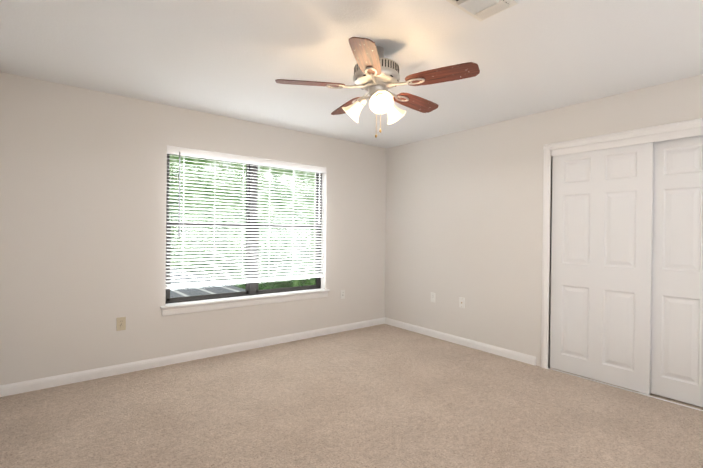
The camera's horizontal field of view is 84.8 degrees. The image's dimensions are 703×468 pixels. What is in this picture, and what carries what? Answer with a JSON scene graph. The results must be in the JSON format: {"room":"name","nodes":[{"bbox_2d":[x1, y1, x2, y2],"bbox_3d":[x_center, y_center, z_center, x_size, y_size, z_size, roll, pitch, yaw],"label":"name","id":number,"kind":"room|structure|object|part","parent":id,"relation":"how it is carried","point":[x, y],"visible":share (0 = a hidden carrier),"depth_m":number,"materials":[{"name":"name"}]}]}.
{"room":"empty bedroom","nodes":[
{"label":"empty bedroom","id":0,"kind":"room"},
{"bbox_2d":[0,72,386,385],"bbox_3d":[-0.851,0.018,4.439,5.174,2.440,0.200,0,0,-39],"label":"wall","id":1,"kind":"structure","parent":0,"point":[83,179],"depth_m":3.37,"materials":[{"name":"white paint"}]},
{"bbox_2d":[116,317,125,330],"bbox_3d":[-2.027,0.790,3.385,0.070,0.115,0.016,0,0,-39],"label":"electrical outlet","id":2,"kind":"object","parent":1,"relation":"attached to","point":[121,323],"visible":1,"depth_m":3.38,"materials":[{"name":"beige plastic"}]},
{"bbox_2d":[0,318,383,396],"bbox_3d":[-1.087,1.195,4.130,3.974,0.084,0.013,0,0,-39],"label":"baseboard","id":3,"kind":"structure","parent":1,"relation":"attached to","point":[43,383],"depth_m":3.59,"materials":[{"name":"white wood"}]},
{"bbox_2d":[160,145,329,315],"bbox_3d":[-1.060,-0.035,4.212,1.906,1.611,0.203,0,0,-39],"label":"window unit","id":4,"kind":"structure","parent":1,"relation":"in","point":[251,295],"depth_m":4.14,"materials":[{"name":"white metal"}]},
{"bbox_3d":[-1.050,0.724,4.192,1.906,0.094,0.143,0,0,-39],"label":"sill trim","id":5,"kind":"part","parent":4,"relation":"part of","materials":[{"name":"white wood"}]},
{"bbox_2d":[340,290,344,298],"bbox_3d":[-0.113,0.769,4.909,0.070,0.115,0.016,0,0,-39],"label":"electrical outlet","id":6,"kind":"object","parent":1,"relation":"attached to","point":[342,294],"visible":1,"depth_m":4.90,"materials":[{"name":"white plastic"}]},
{"bbox_2d":[0,324,702,467],"bbox_3d":[0.502,1.311,2.728,5.174,0.100,4.589,0,0,-39],"label":"floor","id":7,"kind":"structure","parent":0,"point":[383,396],"depth_m":2.66,"materials":[{"name":"carpet"}]},
{"bbox_2d":[550,368,702,410],"bbox_3d":[2.365,1.274,3.075,0.099,0.010,1.480,0,0,-39],"label":"guide","id":8,"kind":"object","parent":7,"relation":"on","point":[630,390],"visible":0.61,"depth_m":3.10,"materials":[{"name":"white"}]},
{"bbox_2d":[0,0,702,147],"bbox_3d":[0.530,-1.229,2.717,5.174,0.100,4.589,0,0,-39],"label":"ceiling","id":9,"kind":"structure","parent":0,"point":[236,59],"depth_m":2.52,"materials":[{"name":"white paint"}]},
{"bbox_2d":[275,37,479,137],"bbox_3d":[0.178,-0.895,2.502,1.198,0.573,1.223,0,0,-39],"label":"ceiling fan","id":10,"kind":"object","parent":9,"relation":"hanging from","point":[376,75],"visible":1,"depth_m":2.35,"materials":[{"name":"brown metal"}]},
{"bbox_3d":[-0.258,-0.944,2.413,0.430,0.006,0.140,1,12,-8],"label":"blade","id":11,"kind":"part","parent":10,"relation":"part of","materials":[{"name":"brown wood"}]},
{"label":"blade","id":12,"kind":"part","parent":10,"relation":"part of","materials":[{"name":"brown wood"}]},
{"bbox_3d":[0.083,-0.939,2.055,0.140,0.006,0.430,13,2,10],"label":"blade","id":13,"kind":"part","parent":10,"relation":"part of","materials":[{"name":"brown wood"}]},
{"bbox_3d":[0.463,-0.938,2.757,0.430,0.006,0.140,0,-12,-44],"label":"blade","id":14,"kind":"part","parent":10,"relation":"part of","materials":[{"name":"brown wood"}]},
{"bbox_3d":[0.528,-0.935,2.268,0.430,0.006,0.140,1,-12,28],"label":"blade","id":15,"kind":"part","parent":10,"relation":"part of","materials":[{"name":"brown wood"}]},
{"bbox_2d":[446,0,517,21],"bbox_3d":[0.641,-1.163,1.926,0.346,0.022,0.212,0,0,-39],"label":"ceiling vent","id":16,"kind":"object","parent":9,"relation":"in","point":[480,10],"visible":1,"depth_m":1.96,"materials":[{"name":"white metal"}]},
{"bbox_2d":[385,74,702,368],"bbox_3d":[1.828,0.050,3.768,0.120,2.440,4.189,0,0,-39],"label":"wall","id":17,"kind":"structure","parent":0,"point":[464,213],"depth_m":4.14,"materials":[{"name":"white paint"}]},
{"bbox_2d":[431,293,434,302],"bbox_3d":[0.998,0.777,4.706,0.016,0.115,0.070,0,0,-39],"label":"electrical outlet","id":18,"kind":"object","parent":17,"relation":"attached to","point":[432,297],"visible":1,"depth_m":4.69,"materials":[{"name":"white plastic"}]},
{"bbox_2d":[384,317,535,365],"bbox_3d":[1.124,1.217,4.533,0.013,0.084,2.100,0,0,-39],"label":"baseboard","id":19,"kind":"structure","parent":17,"relation":"attached to","point":[510,354],"depth_m":4.31,"materials":[{"name":"white wood"}]},
{"bbox_2d":[459,297,464,307],"bbox_3d":[1.252,0.781,4.374,0.016,0.115,0.070,0,0,-39],"label":"outlet","id":20,"kind":"object","parent":17,"relation":"attached to","point":[461,302],"visible":1,"depth_m":4.37,"materials":[{"name":"white plastic"}]},
{"bbox_2d":[550,142,653,393],"bbox_3d":[2.135,0.246,3.343,0.034,2.035,0.765,0,0,-39],"label":"closet door","id":21,"kind":"structure","parent":17,"relation":"in","point":[601,264],"depth_m":3.29,"materials":[{"name":"white wood"}]},
{"bbox_2d":[541,118,702,368],"bbox_3d":[2.373,0.220,3.067,0.138,2.120,1.628,0,0,-39],"label":"trim","id":22,"kind":"structure","parent":17,"relation":"attached to","point":[682,129],"depth_m":3.46,"materials":[{"name":"white wood"}]},
{"bbox_2d":[650,135,702,406],"bbox_3d":[2.621,0.254,2.800,0.034,2.035,0.765,0,0,-39],"label":"closet door","id":23,"kind":"structure","parent":17,"relation":"in","point":[677,320],"depth_m":2.94,"materials":[{"name":"white wood"}]},
{"label":"outside","id":24,"kind":"structure","parent":0,"visible":0},
{"bbox_2d":[170,268,244,297],"bbox_3d":[-7.308,0.894,5.022,10.850,0.100,8.660,0,0,-39],"label":"roof","id":25,"kind":"structure","parent":24,"point":[215,288],"depth_m":6.38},
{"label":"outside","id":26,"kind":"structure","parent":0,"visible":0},
{"bbox_2d":[169,154,315,289],"bbox_3d":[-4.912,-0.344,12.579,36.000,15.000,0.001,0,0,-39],"label":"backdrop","id":27,"kind":"structure","parent":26,"point":[262,195],"depth_m":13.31,"materials":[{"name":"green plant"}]}
]}

